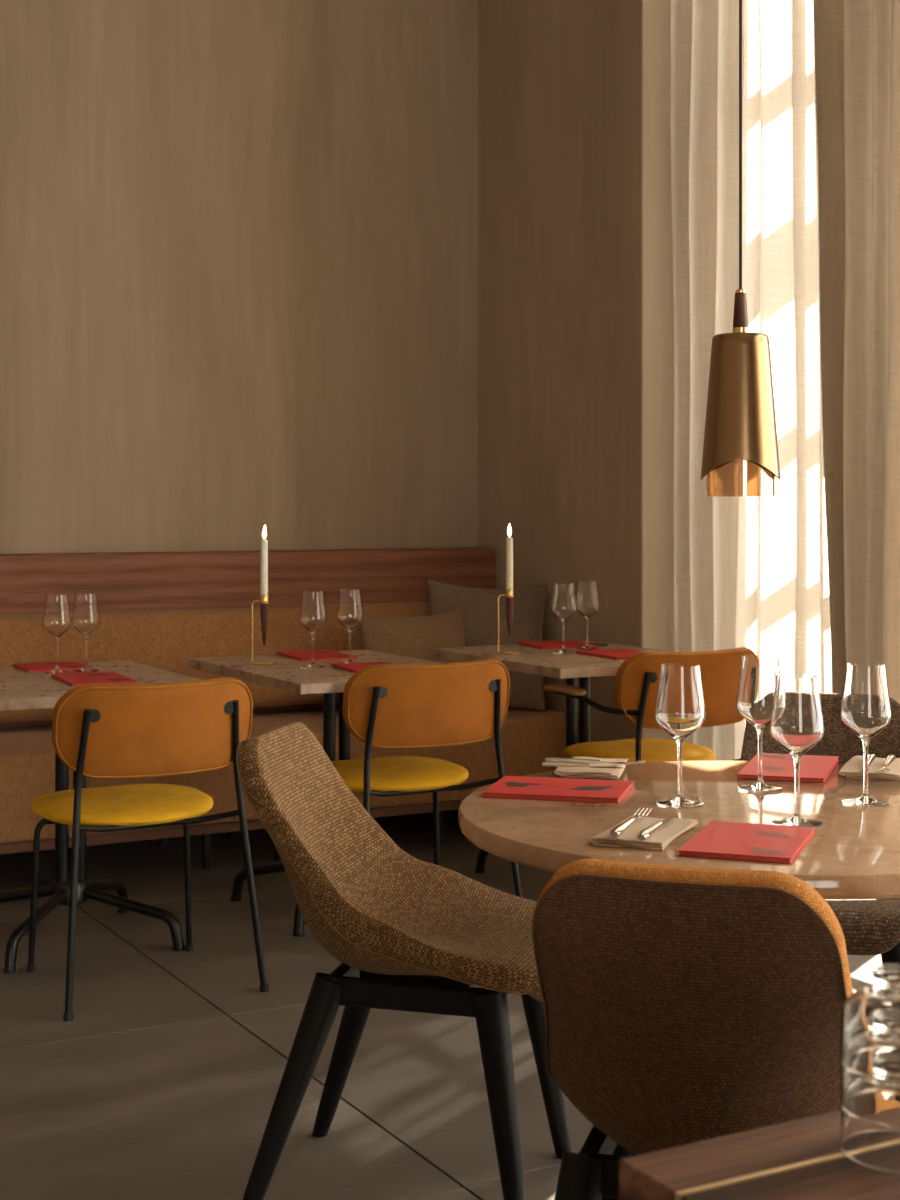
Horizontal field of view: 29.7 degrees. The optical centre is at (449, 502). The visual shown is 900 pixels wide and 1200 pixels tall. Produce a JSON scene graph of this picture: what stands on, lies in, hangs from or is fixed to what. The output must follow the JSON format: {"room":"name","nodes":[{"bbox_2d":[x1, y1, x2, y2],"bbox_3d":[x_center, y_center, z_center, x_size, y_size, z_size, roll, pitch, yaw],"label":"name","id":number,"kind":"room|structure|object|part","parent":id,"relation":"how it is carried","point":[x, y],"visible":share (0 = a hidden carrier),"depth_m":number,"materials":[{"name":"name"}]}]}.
{"room":"restaurant dining room","nodes":[
{"label":"restaurant dining room","id":0,"kind":"room"},
{"bbox_2d":[0,0,477,553],"bbox_3d":[-2.435,-1.000,5.876,7.350,4.500,0.250,0,0,-29],"label":"wall","id":1,"kind":"structure","parent":0,"point":[239,238],"depth_m":6.61,"materials":[{"name":"paint"}]},
{"bbox_2d":[0,809,881,1199],"bbox_3d":[1.323,1.310,1.803,9.650,0.120,10.900,0,0,-29],"label":"floor","id":2,"kind":"structure","parent":0,"point":[163,1081],"depth_m":3.81,"materials":[{"name":"tile"}]},
{"bbox_2d":[0,660,201,973],"bbox_3d":[-1.085,0.875,4.862,0.630,0.750,0.895,0,0,-29],"label":"bistro table","id":3,"kind":"object","parent":2,"relation":"on","point":[19,689],"visible":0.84,"depth_m":4.82,"materials":[{"name":"beige stone"}]},
{"bbox_2d":[12,661,92,672],"bbox_3d":[-1.206,0.495,5.152,0.195,0.009,0.219,0,0,-27],"label":"menu","id":4,"kind":"object","parent":3,"relation":"on","point":[63,665],"visible":0.94,"depth_m":5.11,"materials":[{"name":"red paper"}]},
{"bbox_2d":[42,594,71,673],"bbox_3d":[-1.155,0.384,5.000,0.084,0.231,0.084,0,0,-45],"label":"wine glass","id":5,"kind":"object","parent":3,"relation":"on","point":[57,620],"visible":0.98,"depth_m":4.97,"materials":[{"name":"clear glass"}]},
{"bbox_2d":[72,593,99,671],"bbox_3d":[-1.083,0.384,5.060,0.084,0.231,0.084,0,0,36],"label":"wine glass","id":6,"kind":"object","parent":3,"relation":"on","point":[85,616],"visible":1,"depth_m":5.03,"materials":[{"name":"clear glass"}]},
{"bbox_2d":[50,671,136,686],"bbox_3d":[-1.009,0.495,4.802,0.180,0.009,0.301,0,0,-24],"label":"menu","id":7,"kind":"object","parent":3,"relation":"on","point":[74,679],"visible":1,"depth_m":4.76,"materials":[{"name":"red paper"}]},
{"bbox_2d":[27,677,268,1021],"bbox_3d":[-0.832,0.849,4.476,0.534,0.802,0.579,0,0,-29],"label":"dining chair","id":8,"kind":"object","parent":2,"relation":"on","point":[156,729],"visible":0.98,"depth_m":4.29,"materials":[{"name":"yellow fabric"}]},
{"bbox_3d":[-1.069,1.040,4.542,0.117,0.413,0.025,0,0,-10],"label":"leg","id":9,"kind":"part","parent":8,"relation":"part of","materials":[{"name":"black metal"}]},
{"bbox_3d":[-0.920,0.876,4.153,0.050,0.739,0.100,0,0,25],"label":"leg","id":10,"kind":"part","parent":8,"relation":"part of","materials":[{"name":"black metal"}]},
{"bbox_3d":[-0.864,0.810,4.535,0.469,0.058,0.444,0,0,-29],"label":"seat","id":11,"kind":"part","parent":8,"relation":"part of","materials":[{"name":"yellow fabric"}]},
{"bbox_3d":[-0.824,0.823,4.461,0.444,0.064,0.409,0,0,-29],"label":"seat frame","id":12,"kind":"part","parent":8,"relation":"part of","materials":[{"name":"black metal"}]},
{"bbox_3d":[-0.732,0.567,4.292,0.524,0.236,0.118,0,0,-29],"label":"backrest","id":13,"kind":"part","parent":8,"relation":"part of","materials":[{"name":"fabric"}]},
{"bbox_3d":[-0.760,1.040,4.711,0.025,0.413,0.117,0,0,42],"label":"leg","id":14,"kind":"part","parent":8,"relation":"part of","materials":[{"name":"black metal"}]},
{"bbox_3d":[-0.513,0.876,4.375,0.100,0.739,0.050,0,0,7],"label":"leg","id":15,"kind":"part","parent":8,"relation":"part of","materials":[{"name":"black metal"}]},
{"bbox_2d":[0,547,577,869],"bbox_3d":[-1.938,0.718,5.547,5.108,1.065,0.796,0,0,-29],"label":"banquette","id":16,"kind":"object","parent":2,"relation":"on","point":[161,610],"visible":0.43,"depth_m":6.22,"materials":[{"name":"brown wood"}]},
{"bbox_3d":[-1.487,1.183,5.966,0.024,0.135,0.024,0,0,-29],"label":"leg","id":17,"kind":"part","parent":16,"relation":"part of","materials":[{"name":"black"}]},
{"bbox_3d":[-1.048,1.183,6.205,0.024,0.135,0.024,0,0,-29],"label":"leg","id":18,"kind":"part","parent":16,"relation":"part of","materials":[{"name":"black metal"}]},
{"bbox_3d":[-0.833,1.183,5.810,0.024,0.135,0.024,0,0,-29],"label":"leg","id":19,"kind":"part","parent":16,"relation":"part of","materials":[{"name":"black metal"}]},
{"bbox_2d":[0,601,428,722],"bbox_3d":[-2.014,0.579,5.681,5.102,0.367,0.175,0,0,-29],"label":"cushion","id":20,"kind":"object","parent":16,"relation":"on","point":[164,636],"depth_m":6.21,"materials":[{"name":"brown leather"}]},
{"bbox_3d":[-0.811,1.183,6.335,0.024,0.135,0.024,0,0,-29],"label":"leg","id":21,"kind":"part","parent":16,"relation":"part of","materials":[{"name":"black metal"}]},
{"bbox_3d":[-2.091,0.667,5.828,5.108,0.965,0.156,0,0,-29],"label":"panel","id":22,"kind":"part","parent":16,"relation":"part of","materials":[{"name":"brown wood"}]},
{"bbox_3d":[-0.596,1.183,5.939,0.024,0.135,0.024,0,0,-29],"label":"leg","id":23,"kind":"part","parent":16,"relation":"part of","materials":[{"name":"black metal"}]},
{"bbox_2d":[0,707,577,843],"bbox_3d":[-1.901,0.940,5.476,5.104,0.284,0.635,0,0,-29],"label":"seat cushion","id":24,"kind":"object","parent":16,"relation":"on","point":[528,736],"depth_m":5.96,"materials":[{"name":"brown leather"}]},
{"bbox_3d":[-0.258,1.183,6.636,0.024,0.135,0.024,0,0,-29],"label":"leg","id":25,"kind":"part","parent":16,"relation":"part of","materials":[{"name":"black metal"}]},
{"bbox_2d":[359,607,465,662],"bbox_3d":[-0.117,0.596,6.336,0.460,0.394,0.184,0,0,-31],"label":"cushion","id":26,"kind":"object","parent":16,"relation":"on","point":[413,637],"visible":0.32,"depth_m":6.29,"materials":[{"name":"beige fabric"}]},
{"bbox_3d":[-0.043,1.183,6.241,0.024,0.135,0.024,0,0,-29],"label":"leg","id":27,"kind":"part","parent":16,"relation":"part of","materials":[{"name":"black metal"}]},
{"bbox_2d":[427,579,547,710],"bbox_3d":[0.139,0.545,6.544,0.484,0.500,0.183,0,0,0],"label":"cushion","id":28,"kind":"object","parent":16,"relation":"on","point":[479,606],"visible":0.49,"depth_m":6.51,"materials":[{"name":"fabric"}]},
{"bbox_2d":[188,650,440,936],"bbox_3d":[-0.349,0.875,5.246,0.640,0.750,0.905,0,0,-29],"label":"bistro table","id":29,"kind":"object","parent":2,"relation":"on","point":[287,675],"visible":0.3,"depth_m":5.22,"materials":[{"name":"beige stone"}]},
{"bbox_2d":[251,595,276,664],"bbox_3d":[-0.578,0.392,5.279,0.070,0.216,0.068,0,0,-45],"label":"candle holder","id":30,"kind":"object","parent":29,"relation":"on","point":[263,600],"visible":1,"depth_m":5.27,"materials":[{"name":"gold metal"}]},
{"bbox_3d":[-0.602,0.399,5.280,0.030,0.195,0.006,0,0,0],"label":"rod","id":31,"kind":"part","parent":30,"relation":"part of","materials":[{"name":"gold metal"}]},
{"bbox_2d":[260,526,267,594],"bbox_3d":[-0.577,0.183,5.280,0.024,0.232,0.024,0,0,-39],"label":"candle","id":32,"kind":"object","parent":30,"relation":"on","point":[264,543],"visible":1,"depth_m":5.27,"materials":[{"name":"wax"}]},
{"bbox_2d":[260,595,267,603],"bbox_3d":[-0.577,0.298,5.280,0.026,0.028,0.026,0,0,0],"label":"cup","id":33,"kind":"object","parent":30,"relation":"on","point":[263,598],"depth_m":5.27,"materials":[{"name":"gold metal"}]},
{"bbox_2d":[299,591,326,667],"bbox_3d":[-0.417,0.384,5.177,0.084,0.231,0.084,0,0,-38],"label":"wine glass","id":34,"kind":"object","parent":29,"relation":"on","point":[313,616],"visible":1,"depth_m":5.15,"materials":[{"name":"clear glass"}]},
{"bbox_2d":[276,650,357,660],"bbox_3d":[-0.436,0.495,5.533,0.190,0.009,0.272,0,0,-23],"label":"menu","id":35,"kind":"object","parent":29,"relation":"on","point":[319,655],"visible":0.96,"depth_m":5.48,"materials":[{"name":"red paper"}]},
{"bbox_2d":[337,589,363,662],"bbox_3d":[-0.310,0.384,5.280,0.084,0.231,0.084,0,0,12],"label":"wine glass","id":36,"kind":"object","parent":29,"relation":"on","point":[350,615],"visible":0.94,"depth_m":5.25,"materials":[{"name":"clear glass"}]},
{"bbox_2d":[331,662,394,672],"bbox_3d":[-0.240,0.495,5.128,0.173,0.009,0.240,0,0,-22],"label":"menu","id":37,"kind":"object","parent":29,"relation":"on","point":[351,667],"visible":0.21,"depth_m":5.16,"materials":[{"name":"red paper"}]},
{"bbox_2d":[236,722,571,1199],"bbox_3d":[-0.072,0.835,3.101,0.586,0.830,0.466,0,0,13],"label":"shell chair","id":38,"kind":"object","parent":2,"relation":"on","point":[409,933],"visible":0.93,"depth_m":2.99,"materials":[{"name":"beige fabric"}]},
{"bbox_3d":[-0.275,1.037,2.962,0.198,0.427,0.059,0,0,-14],"label":"leg","id":39,"kind":"part","parent":38,"relation":"part of","materials":[{"name":"black wood"}]},
{"bbox_3d":[-0.191,1.037,3.316,0.198,0.427,0.059,0,0,41],"label":"leg","id":40,"kind":"part","parent":38,"relation":"part of","materials":[{"name":"black wood"}]},
{"bbox_3d":[-0.033,0.851,3.091,0.309,0.050,0.354,0,0,13],"label":"seat rail","id":41,"kind":"part","parent":38,"relation":"part of","materials":[{"name":"black wood"}]},
{"bbox_3d":[0.092,1.039,2.876,0.126,0.422,0.060,0,0,41],"label":"leg","id":42,"kind":"part","parent":38,"relation":"part of","materials":[{"name":"black wood"}]},
{"bbox_3d":[0.176,1.039,3.227,0.126,0.422,0.060,0,0,-14],"label":"leg","id":43,"kind":"part","parent":38,"relation":"part of","materials":[{"name":"black wood"}]},
{"bbox_2d":[305,659,521,923],"bbox_3d":[-0.143,0.849,4.994,0.534,0.802,0.579,0,0,-29],"label":"dining chair","id":44,"kind":"object","parent":2,"relation":"on","point":[443,704],"visible":0.89,"depth_m":4.79,"materials":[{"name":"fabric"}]},
{"bbox_3d":[-0.231,0.876,4.671,0.050,0.739,0.100,0,0,25],"label":"leg","id":45,"kind":"part","parent":44,"relation":"part of","materials":[{"name":"black metal"}]},
{"bbox_3d":[-0.175,0.810,5.053,0.469,0.058,0.444,0,0,-29],"label":"seat","id":46,"kind":"part","parent":44,"relation":"part of","materials":[{"name":"yellow fabric"}]},
{"bbox_3d":[-0.043,0.567,4.810,0.524,0.236,0.118,0,0,-29],"label":"backrest","id":47,"kind":"part","parent":44,"relation":"part of","materials":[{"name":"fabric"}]},
{"bbox_3d":[-0.135,0.823,4.979,0.444,0.064,0.409,0,0,-29],"label":"seat frame","id":48,"kind":"part","parent":44,"relation":"part of","materials":[{"name":"black metal"}]},
{"bbox_3d":[-0.071,1.040,5.229,0.025,0.413,0.117,0,0,42],"label":"leg","id":49,"kind":"part","parent":44,"relation":"part of","materials":[{"name":"black metal"}]},
{"bbox_3d":[0.176,0.876,4.893,0.100,0.739,0.050,0,0,7],"label":"leg","id":50,"kind":"part","parent":44,"relation":"part of","materials":[{"name":"black metal"}]},
{"bbox_2d":[431,641,675,873],"bbox_3d":[0.426,0.875,5.648,0.665,0.750,0.830,0,0,-29],"label":"bistro table","id":51,"kind":"object","parent":2,"relation":"on","point":[543,662],"visible":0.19,"depth_m":5.62,"materials":[{"name":"beige stone"}]},
{"bbox_2d":[498,589,521,654],"bbox_3d":[0.196,0.392,5.636,0.070,0.216,0.068,0,0,-45],"label":"candle holder","id":52,"kind":"object","parent":51,"relation":"on","point":[509,592],"visible":1,"depth_m":5.63,"materials":[{"name":"gold metal"}]},
{"bbox_3d":[0.173,0.399,5.637,0.030,0.195,0.006,0,0,0],"label":"rod","id":53,"kind":"part","parent":52,"relation":"part of","materials":[{"name":"gold metal"}]},
{"bbox_2d":[506,523,512,588],"bbox_3d":[0.198,0.183,5.637,0.024,0.232,0.024,0,0,-1],"label":"candle","id":54,"kind":"object","parent":52,"relation":"on","point":[509,541],"visible":1,"depth_m":5.63,"materials":[{"name":"wax"}]},
{"bbox_2d":[506,589,512,596],"bbox_3d":[0.198,0.298,5.637,0.026,0.028,0.026,0,0,0],"label":"cup","id":55,"kind":"object","parent":52,"relation":"on","point":[509,592],"depth_m":5.63,"materials":[{"name":"gold metal"}]},
{"bbox_2d":[517,640,597,648],"bbox_3d":[0.374,0.495,5.947,0.210,0.009,0.239,0,0,-18],"label":"menu","id":56,"kind":"object","parent":51,"relation":"on","point":[569,644],"visible":0.93,"depth_m":5.90,"materials":[{"name":"red paper"}]},
{"bbox_2d":[551,583,575,653],"bbox_3d":[0.380,0.384,5.674,0.084,0.231,0.084,0,0,21],"label":"wine glass","id":57,"kind":"object","parent":51,"relation":"on","point":[563,607],"visible":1,"depth_m":5.65,"materials":[{"name":"clear glass"}]},
{"bbox_2d":[576,581,598,649],"bbox_3d":[0.471,0.384,5.832,0.084,0.231,0.084,0,0,-45],"label":"wine glass","id":58,"kind":"object","parent":51,"relation":"on","point":[587,600],"visible":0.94,"depth_m":5.80,"materials":[{"name":"clear glass"}]},
{"bbox_2d":[588,643,607,646],"bbox_3d":[0.511,0.497,5.956,0.086,0.006,0.086,0,0,-29],"label":"napkin","id":59,"kind":"object","parent":51,"relation":"on","point":[598,644],"visible":0.75,"depth_m":5.96,"materials":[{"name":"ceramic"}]},
{"bbox_2d":[576,649,644,659],"bbox_3d":[0.560,0.495,5.579,0.195,0.009,0.261,0,0,-26],"label":"menu","id":60,"kind":"object","parent":51,"relation":"on","point":[616,654],"visible":0.8,"depth_m":5.58,"materials":[{"name":"red paper"}]},
{"bbox_2d":[543,647,755,761],"bbox_3d":[0.653,0.849,5.393,0.622,0.802,0.579,0,0,-29],"label":"dining chair","id":61,"kind":"object","parent":2,"relation":"on","point":[637,677],"visible":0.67,"depth_m":5.19,"materials":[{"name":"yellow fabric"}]},
{"bbox_3d":[0.621,0.810,5.452,0.469,0.058,0.444,0,0,-29],"label":"seat","id":62,"kind":"part","parent":61,"relation":"part of","materials":[{"name":"yellow fabric"}]},
{"bbox_3d":[0.565,0.876,5.071,0.050,0.739,0.100,0,0,25],"label":"leg","id":63,"kind":"part","parent":61,"relation":"part of","materials":[{"name":"black metal"}]},
{"bbox_3d":[0.753,0.567,5.210,0.524,0.236,0.118,0,0,-29],"label":"backrest","id":64,"kind":"part","parent":61,"relation":"part of","materials":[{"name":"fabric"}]},
{"bbox_2d":[458,761,899,899],"bbox_3d":[0.525,0.875,2.798,1.022,0.750,1.022,0,0,-29],"label":"round table","id":65,"kind":"object","parent":2,"relation":"on","point":[854,854],"visible":0.52,"depth_m":2.67,"materials":[{"name":"beige stone"}]},
{"bbox_2d":[482,776,633,802],"bbox_3d":[0.190,0.495,2.946,0.234,0.009,0.182,0,0,14],"label":"menu","id":66,"kind":"object","parent":65,"relation":"on","point":[512,787],"visible":1,"depth_m":2.92,"materials":[{"name":"red paper"}]},
{"bbox_2d":[554,757,627,778],"bbox_3d":[0.267,0.493,3.170,0.124,0.012,0.181,0,0,14],"label":"napkin","id":67,"kind":"object","parent":65,"relation":"on","point":[569,772],"visible":0.61,"depth_m":3.10,"materials":[{"name":"beige fabric"}]},
{"bbox_2d":[542,761,621,768],"bbox_3d":[0.243,0.479,3.111,0.148,0.012,0.017,0,0,10],"label":"knife","id":68,"kind":"object","parent":67,"relation":"on","point":[544,763],"visible":1,"depth_m":3.11,"materials":[{"name":"metal"}]},
{"bbox_3d":[0.212,0.479,3.117,0.086,0.012,0.017,0,0,11],"label":"handle","id":69,"kind":"part","parent":68,"relation":"part of","materials":[{"name":"metal"}]},
{"bbox_3d":[0.285,0.483,3.103,0.062,0.001,0.012,0,0,11],"label":"blade","id":70,"kind":"part","parent":68,"relation":"part of","materials":[{"name":"metal"}]},
{"bbox_2d":[545,757,644,764],"bbox_3d":[0.269,0.479,3.155,0.184,0.012,0.022,0,0,7],"label":"fork","id":71,"kind":"object","parent":67,"relation":"on","point":[575,760],"visible":0.91,"depth_m":3.15,"materials":[{"name":"metal"}]},
{"bbox_3d":[0.228,0.479,3.160,0.101,0.012,0.017,0,0,7],"label":"handle","id":72,"kind":"part","parent":71,"relation":"part of","materials":[{"name":"metal"}]},
{"bbox_2d":[588,815,697,850],"bbox_3d":[0.292,0.493,2.550,0.119,0.012,0.196,0,0,21],"label":"napkin","id":73,"kind":"object","parent":65,"relation":"on","point":[663,836],"visible":0.84,"depth_m":2.50,"materials":[{"name":"beige fabric"}]},
{"bbox_2d":[610,807,651,837],"bbox_3d":[0.272,0.479,2.561,0.022,0.012,0.217,0,0,19],"label":"fork","id":74,"kind":"object","parent":73,"relation":"on","point":[619,830],"visible":1,"depth_m":2.52,"materials":[{"name":"metal"}]},
{"bbox_3d":[0.256,0.479,2.515,0.017,0.012,0.120,0,0,19],"label":"handle","id":75,"kind":"part","parent":74,"relation":"part of","materials":[{"name":"metal"}]},
{"bbox_2d":[637,816,673,839],"bbox_3d":[0.309,0.479,2.529,0.017,0.012,0.193,0,0,21],"label":"knife","id":76,"kind":"object","parent":73,"relation":"on","point":[646,833],"visible":1,"depth_m":2.48,"materials":[{"name":"metal"}]},
{"bbox_3d":[0.294,0.479,2.491,0.017,0.012,0.112,0,0,21],"label":"handle","id":77,"kind":"part","parent":76,"relation":"part of","materials":[{"name":"metal"}]},
{"bbox_3d":[0.329,0.483,2.581,0.012,0.001,0.081,0,0,21],"label":"blade","id":78,"kind":"part","parent":76,"relation":"part of","materials":[{"name":"metal"}]},
{"bbox_2d":[655,663,705,807],"bbox_3d":[0.382,0.384,2.823,0.084,0.231,0.084,0,0,-10],"label":"wine glass","id":79,"kind":"object","parent":65,"relation":"on","point":[680,707],"visible":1,"depth_m":2.79,"materials":[{"name":"clear glass"}]},
{"bbox_2d":[678,821,814,863],"bbox_3d":[0.438,0.495,2.491,0.159,0.009,0.238,0,0,20],"label":"menu","id":80,"kind":"object","parent":65,"relation":"on","point":[768,843],"visible":1,"depth_m":2.47,"materials":[{"name":"red paper"}]},
{"bbox_2d":[736,655,782,792],"bbox_3d":[0.542,0.384,2.972,0.084,0.231,0.084,0,0,43],"label":"wine glass","id":81,"kind":"object","parent":65,"relation":"on","point":[757,679],"visible":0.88,"depth_m":2.94,"materials":[{"name":"clear glass"}]},
{"bbox_2d":[737,753,838,782],"bbox_3d":[0.637,0.495,3.189,0.156,0.009,0.277,0,0,18],"label":"menu","id":82,"kind":"object","parent":65,"relation":"on","point":[775,767],"visible":0.82,"depth_m":3.15,"materials":[{"name":"red paper"}]},
{"bbox_2d":[770,674,824,827],"bbox_3d":[0.540,0.384,2.648,0.084,0.231,0.084,0,0,15],"label":"wine glass","id":83,"kind":"object","parent":65,"relation":"on","point":[796,722],"visible":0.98,"depth_m":2.62,"materials":[{"name":"clear glass"}]},
{"bbox_2d":[840,663,891,806],"bbox_3d":[0.693,0.384,2.834,0.084,0.231,0.084,0,0,-4],"label":"wine glass","id":84,"kind":"object","parent":65,"relation":"on","point":[865,709],"visible":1,"depth_m":2.81,"materials":[{"name":"clear glass"}]},
{"bbox_2d":[839,756,899,780],"bbox_3d":[0.794,0.493,3.168,0.120,0.012,0.206,0,0,18],"label":"napkin","id":85,"kind":"object","parent":65,"relation":"on","point":[853,768],"visible":0.74,"depth_m":3.12,"materials":[{"name":"beige fabric"}]},
{"bbox_2d":[861,754,875,774],"bbox_3d":[0.768,0.479,3.125,0.017,0.012,0.207,0,0,18],"label":"knife","id":86,"kind":"object","parent":85,"relation":"on","point":[871,757],"visible":0.58,"depth_m":3.16,"materials":[{"name":"metal"}]},
{"bbox_3d":[0.781,0.479,3.166,0.017,0.012,0.120,0,0,18],"label":"handle","id":87,"kind":"part","parent":86,"relation":"part of","materials":[{"name":"metal"}]},
{"bbox_2d":[877,755,895,771],"bbox_3d":[0.801,0.479,3.116,0.022,0.012,0.188,0,0,20],"label":"fork","id":88,"kind":"object","parent":85,"relation":"on","point":[890,759],"visible":1,"depth_m":3.12,"materials":[{"name":"metal"}]},
{"bbox_3d":[0.815,0.479,3.156,0.017,0.012,0.103,0,0,20],"label":"handle","id":89,"kind":"part","parent":88,"relation":"part of","materials":[{"name":"metal"}]},
{"bbox_2d":[531,858,852,1199],"bbox_3d":[0.348,0.835,2.215,0.466,0.830,0.586,0,0,18],"label":"shell chair","id":90,"kind":"object","parent":2,"relation":"on","point":[683,1005],"visible":0.81,"depth_m":1.99,"materials":[{"name":"orange fabric"}]},
{"bbox_3d":[0.123,1.037,2.116,0.198,0.427,0.059,0,0,-44],"label":"leg","id":91,"kind":"part","parent":90,"relation":"part of","materials":[{"name":"black wood"}]},
{"bbox_3d":[0.361,0.851,2.253,0.354,0.050,0.309,0,0,18],"label":"seat rail","id":92,"kind":"part","parent":90,"relation":"part of","materials":[{"name":"black wood"}]},
{"bbox_3d":[0.244,1.039,2.473,0.060,0.422,0.126,0,0,-9],"label":"leg","id":93,"kind":"part","parent":90,"relation":"part of","materials":[{"name":"black wood"}]},
{"bbox_2d":[619,1110,899,1199],"bbox_3d":[0.681,0.875,1.241,0.917,0.750,0.627,0,0,-29],"label":"table","id":94,"kind":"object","parent":2,"relation":"on","point":[800,1159],"depth_m":1.28,"materials":[{"name":"brown wood"}]},
{"bbox_2d":[840,1107,899,1172],"bbox_3d":[0.346,0.463,1.310,0.090,0.072,0.090,0,0,-29],"label":"tumbler","id":95,"kind":"object","parent":94,"relation":"on","point":[875,1146],"visible":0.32,"depth_m":1.28,"materials":[{"name":"clear glass"}]},
{"bbox_2d":[840,1064,899,1127],"bbox_3d":[0.346,0.430,1.310,0.090,0.072,0.090,0,0,-29],"label":"tumbler","id":96,"kind":"object","parent":95,"relation":"on","point":[874,1101],"visible":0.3,"depth_m":1.28,"materials":[{"name":"clear glass"}]},
{"bbox_2d":[840,964,899,1082],"bbox_3d":[0.346,0.396,1.310,0.090,0.072,0.090,0,0,-29],"label":"tumbler","id":97,"kind":"object","parent":96,"relation":"on","point":[870,1018],"visible":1,"depth_m":1.28,"materials":[{"name":"clear glass"}]},
{"bbox_2d":[740,693,899,963],"bbox_3d":[0.763,0.835,3.528,0.466,0.830,0.586,0,0,18],"label":"shell chair","id":98,"kind":"object","parent":2,"relation":"on","point":[869,927],"visible":0.18,"depth_m":3.68,"materials":[{"name":"brown fabric"}]},
{"bbox_3d":[0.867,1.039,3.270,0.060,0.422,0.126,0,0,-9],"label":"leg","id":99,"kind":"part","parent":98,"relation":"part of","materials":[{"name":"black wood"}]},
{"bbox_2d":[478,0,640,742],"bbox_3d":[3.045,-1.000,2.628,0.836,4.500,10.700,0,0,-29],"label":"wall","id":100,"kind":"structure","parent":0,"point":[559,81],"depth_m":6.55,"materials":[{"name":"paint"}]},
{"bbox_2d":[641,0,675,739],"bbox_3d":[1.052,-0.775,6.282,0.838,4.050,0.013,0,0,-29],"label":"trim","id":101,"kind":"structure","parent":100,"relation":"attached to","point":[657,286],"depth_m":6.11,"materials":[{"name":"white paint"}]},
{"bbox_2d":[671,0,831,760],"bbox_3d":[1.095,-0.776,5.751,0.183,4.028,0.970,0,0,-29],"label":"curtain","id":102,"kind":"object","parent":100,"relation":"hanging from","point":[751,564],"visible":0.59,"depth_m":5.81,"materials":[{"name":"white fabric"}]},
{"bbox_2d":[813,0,899,703],"bbox_3d":[1.271,-0.776,5.185,0.115,4.028,0.532,0,0,-29],"label":"curtain","id":103,"kind":"object","parent":100,"relation":"hanging from","point":[857,42],"visible":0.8,"depth_m":5.22,"materials":[{"name":"white fabric"}]},
{"bbox_3d":[0.186,-3.350,1.069,7.350,0.200,11.100,0,0,-29],"label":"ceiling","id":104,"kind":"structure","parent":0,"visible":0},
{"bbox_2d":[701,0,780,496],"bbox_3d":[0.487,-1.631,2.850,0.131,3.239,0.130,0,0,-29],"label":"pendant lamp","id":105,"kind":"object","parent":104,"relation":"hanging from","point":[740,422],"visible":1,"depth_m":2.81,"materials":[{"name":"gold metal"}]},
{"bbox_3d":[0.487,-0.081,2.850,0.114,0.139,0.114,0,0,-29],"label":"lamp shade","id":106,"kind":"part","parent":105,"relation":"part of","materials":[{"name":"orange"}]},
{"bbox_3d":[0.487,-1.798,2.850,0.005,2.883,0.005,0,0,-29],"label":"cord","id":107,"kind":"part","parent":105,"relation":"part of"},
{"bbox_3d":[0.487,-0.161,2.850,0.131,0.244,0.130,0,0,-29],"label":"lamp shade","id":108,"kind":"part","parent":105,"relation":"part of","materials":[{"name":"gold metal"}]}
]}

